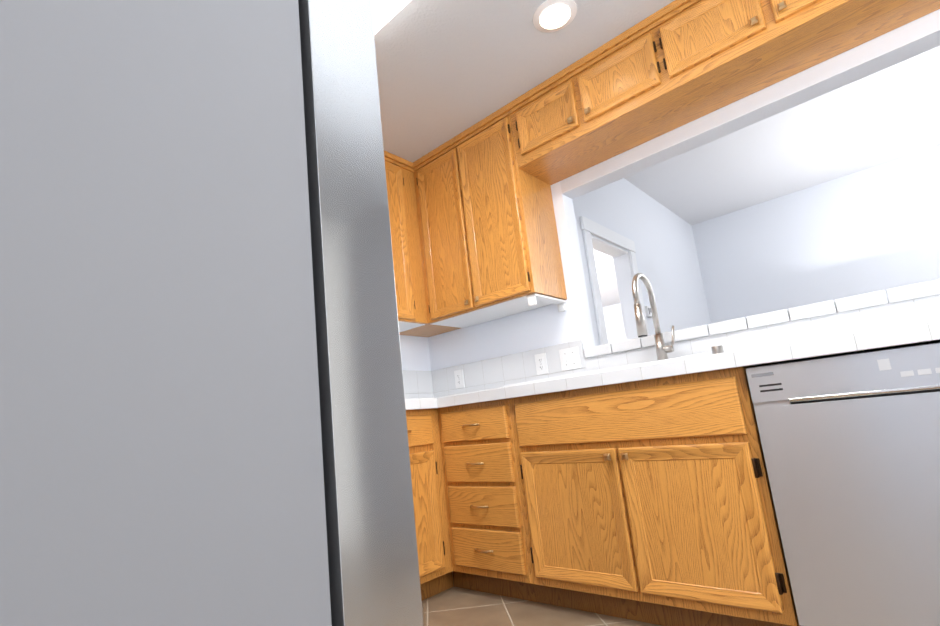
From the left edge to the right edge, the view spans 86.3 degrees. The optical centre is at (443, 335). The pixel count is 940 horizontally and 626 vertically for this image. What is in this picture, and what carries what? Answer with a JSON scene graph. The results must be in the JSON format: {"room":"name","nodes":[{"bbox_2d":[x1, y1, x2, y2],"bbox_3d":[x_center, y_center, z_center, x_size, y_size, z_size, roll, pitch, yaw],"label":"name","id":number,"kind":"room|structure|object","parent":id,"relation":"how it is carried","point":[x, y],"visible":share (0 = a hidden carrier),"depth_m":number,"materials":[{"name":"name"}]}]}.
{"room":"kitchen","nodes":[
{"label":"kitchen","id":0,"kind":"room"},
{"bbox_2d":[399,335,430,370],"bbox_3d":[-1.163,0.104,2.379,0.120,2.440,3.260,-15,-14,42],"label":"wall","id":1,"kind":"structure","parent":0,"point":[415,354],"depth_m":3.35,"materials":[{"name":"white paint"}]},
{"bbox_2d":[384,150,419,331],"bbox_3d":[-0.554,-0.578,2.886,0.347,1.039,0.649,-15,-14,42],"label":"upper cabinet","id":2,"kind":"object","parent":1,"relation":"attached to","point":[408,308],"depth_m":2.97,"materials":[{"name":"brown wood"}]},
{"bbox_2d":[374,0,674,162],"bbox_3d":[0.559,-1.609,0.912,5.220,0.050,3.260,-15,-14,42],"label":"ceiling","id":3,"kind":"structure","parent":0,"point":[447,70],"depth_m":2.31,"materials":[{"name":"white paint"}]},
{"bbox_2d":[371,0,410,34],"bbox_3d":[-0.073,-1.352,1.536,1.240,0.104,0.455,-15,-14,42],"label":"ceiling light fixture","id":4,"kind":"object","parent":3,"relation":"attached to","point":[384,12],"depth_m":1.88,"materials":[{"name":"white"}]},
{"bbox_2d":[533,0,576,32],"bbox_3d":[0.472,-1.348,2.113,0.184,0.012,0.184,-15,-14,42],"label":"recessed light","id":5,"kind":"object","parent":3,"relation":"in","point":[552,15],"visible":1,"depth_m":2.10,"materials":[{"name":"white plastic"}]},
{"bbox_2d":[422,571,660,625],"bbox_3d":[1.572,1.477,4.416,9.600,0.050,10.140,-15,-14,42],"label":"floor","id":6,"kind":"structure","parent":0,"point":[455,606],"depth_m":2.08,"materials":[{"name":"tile"}]},
{"bbox_2d":[0,0,423,625],"bbox_3d":[-0.625,0.031,0.422,0.920,1.775,0.861,-15,-14,42],"label":"refrigerator","id":7,"kind":"object","parent":6,"relation":"on","point":[202,412],"visible":1,"depth_m":0.28,"materials":[{"name":"grey paint"}]},
{"bbox_2d":[406,408,453,600],"bbox_3d":[-0.387,0.834,2.450,0.617,0.884,0.431,-15,-14,42],"label":"base cabinet","id":8,"kind":"object","parent":6,"relation":"on","point":[433,549],"depth_m":2.37,"materials":[{"name":"brown wood"}]},
{"bbox_2d":[402,370,437,409],"bbox_3d":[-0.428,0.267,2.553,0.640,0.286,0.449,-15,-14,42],"label":"countertop","id":9,"kind":"structure","parent":8,"relation":"on","point":[418,385],"depth_m":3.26,"materials":[{"name":"white tile"}]},
{"bbox_2d":[438,393,601,604],"bbox_3d":[0.371,0.772,2.525,0.445,0.884,0.617,-15,-14,42],"label":"base cabinet","id":10,"kind":"object","parent":6,"relation":"on","point":[520,502],"depth_m":2.16,"materials":[{"name":"brown wood"}]},
{"bbox_2d":[434,279,939,407],"bbox_3d":[0.976,0.106,2.094,3.341,0.412,0.783,-15,-14,42],"label":"countertop","id":11,"kind":"structure","parent":10,"relation":"on","point":[906,316],"depth_m":1.98,"materials":[{"name":"white tile"}]},
{"bbox_2d":[454,369,464,388],"bbox_3d":[0.104,0.281,3.226,0.072,0.116,0.008,-15,-14,42],"label":"electrical outlet","id":12,"kind":"object","parent":11,"relation":"attached to","point":[459,378],"visible":1,"depth_m":3.22,"materials":[{"name":"white plastic"}]},
{"bbox_2d":[534,353,547,374],"bbox_3d":[0.552,0.161,2.815,0.072,0.116,0.008,-15,-14,42],"label":"electrical outlet","id":13,"kind":"object","parent":11,"relation":"attached to","point":[541,363],"visible":1,"depth_m":2.81,"materials":[{"name":"white plastic"}]},
{"bbox_2d":[559,346,580,370],"bbox_3d":[0.680,0.126,2.693,0.116,0.116,0.014,-15,-14,42],"label":"light switch","id":14,"kind":"object","parent":11,"relation":"attached to","point":[569,358],"visible":1,"depth_m":2.69,"materials":[{"name":"white plastic"}]},
{"bbox_2d":[632,273,674,360],"bbox_3d":[0.920,-0.069,2.243,0.250,0.438,0.241,-15,-14,42],"label":"faucet","id":15,"kind":"object","parent":11,"relation":"on","point":[662,350],"visible":0.94,"depth_m":2.26,"materials":[{"name":"silver metal"}]},
{"bbox_2d":[711,345,723,353],"bbox_3d":[1.167,0.076,2.123,0.052,0.062,0.052,-15,-14,42],"label":"cap","id":16,"kind":"object","parent":11,"relation":"on","point":[718,349],"visible":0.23,"depth_m":2.11,"materials":[{"name":"silver metal"}]},
{"bbox_2d":[746,342,939,625],"bbox_3d":[1.426,0.490,1.530,0.610,0.872,0.604,-15,-14,42],"label":"dishwasher","id":17,"kind":"object","parent":6,"relation":"on","point":[850,443],"visible":1,"depth_m":1.39,"materials":[{"name":"grey paint"}]},
{"bbox_2d":[602,303,625,343],"bbox_3d":[3.292,0.790,9.368,4.770,2.740,0.120,-15,-14,42],"label":"wall","id":18,"kind":"structure","parent":0,"point":[614,324],"depth_m":9.43,"materials":[{"name":"white paint"}]},
{"bbox_2d":[573,178,710,345],"bbox_3d":[1.784,0.003,4.266,0.120,2.740,3.500,-15,-14,42],"label":"wall","id":19,"kind":"structure","parent":0,"point":[661,236],"depth_m":4.53,"materials":[{"name":"white paint"}]},
{"bbox_2d":[579,216,648,344],"bbox_3d":[1.324,0.252,3.686,0.162,2.135,0.894,-15,-14,42],"label":"door frame","id":20,"kind":"structure","parent":19,"relation":"attached to","point":[623,266],"depth_m":3.96,"materials":[{"name":"white"}]},
{"bbox_2d":[644,306,651,317],"bbox_3d":[1.695,-0.192,4.113,0.028,0.085,0.130,-15,-14,42],"label":"light switch","id":21,"kind":"object","parent":19,"relation":"attached to","point":[648,311],"visible":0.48,"depth_m":4.07,"materials":[{"name":"white plastic"}]},
{"bbox_2d":[428,9,939,370],"bbox_3d":[1.783,-0.447,1.817,5.100,2.740,0.120,-15,-14,42],"label":"wall","id":22,"kind":"structure","parent":0,"point":[542,327],"depth_m":2.61,"materials":[{"name":"white paint"}]},
{"bbox_2d":[412,139,505,327],"bbox_3d":[0.099,-0.606,3.090,0.378,1.039,0.347,-15,-14,42],"label":"upper cabinet","id":23,"kind":"object","parent":22,"relation":"attached to","point":[441,246],"depth_m":2.97,"materials":[{"name":"brown wood"}]},
{"bbox_2d":[452,104,566,315],"bbox_3d":[0.374,-0.680,2.838,0.383,1.039,0.347,-15,-14,42],"label":"upper cabinet","id":24,"kind":"object","parent":22,"relation":"attached to","point":[474,235],"depth_m":2.71,"materials":[{"name":"brown wood"}]},
{"bbox_2d":[526,294,565,311],"bbox_3d":[0.552,-0.168,2.647,0.060,0.058,0.320,-15,-14,42],"label":"paper towel holder","id":25,"kind":"object","parent":24,"relation":"attached to","point":[533,298],"visible":1,"depth_m":2.63,"materials":[{"name":"white plastic"}]},
{"bbox_2d":[508,67,607,184],"bbox_3d":[0.619,-1.085,2.644,0.385,0.364,0.347,-15,-14,42],"label":"upper cabinet","id":26,"kind":"object","parent":22,"relation":"attached to","point":[547,143],"depth_m":2.55,"materials":[{"name":"brown wood"}]},
{"bbox_2d":[568,17,687,158],"bbox_3d":[0.898,-1.160,2.388,0.387,0.364,0.347,-15,-14,42],"label":"upper cabinet","id":27,"kind":"object","parent":22,"relation":"attached to","point":[619,103],"depth_m":2.30,"materials":[{"name":"brown wood"}]},
{"bbox_2d":[648,0,783,122],"bbox_3d":[1.177,-1.235,2.132,0.387,0.364,0.347,-15,-14,42],"label":"upper cabinet","id":28,"kind":"object","parent":22,"relation":"attached to","point":[711,55],"depth_m":2.06,"materials":[{"name":"brown wood"}]},
{"bbox_2d":[760,0,911,78],"bbox_3d":[1.458,-1.310,1.875,0.388,0.364,0.347,-15,-14,42],"label":"upper cabinet","id":29,"kind":"object","parent":22,"relation":"attached to","point":[803,34],"depth_m":1.84,"materials":[{"name":"brown wood"}]},
{"bbox_2d":[912,0,939,20],"bbox_3d":[1.729,-1.383,1.627,0.362,0.364,0.347,-15,-14,42],"label":"upper cabinet","id":30,"kind":"object","parent":22,"relation":"attached to","point":[920,8],"depth_m":1.78,"materials":[{"name":"brown wood"}]},
{"bbox_2d":[593,46,939,306],"bbox_3d":[2.413,-1.147,6.103,9.600,0.050,6.880,-15,-14,42],"label":"ceiling","id":31,"kind":"structure","parent":0,"point":[890,113],"depth_m":4.14,"materials":[{"name":"white paint"}]},
{"bbox_2d":[692,145,939,322],"bbox_3d":[4.502,-0.306,4.062,4.200,2.740,0.120,-15,-14,42],"label":"wall","id":32,"kind":"structure","parent":0,"point":[872,229],"depth_m":4.80,"materials":[{"name":"white paint"}]}
]}

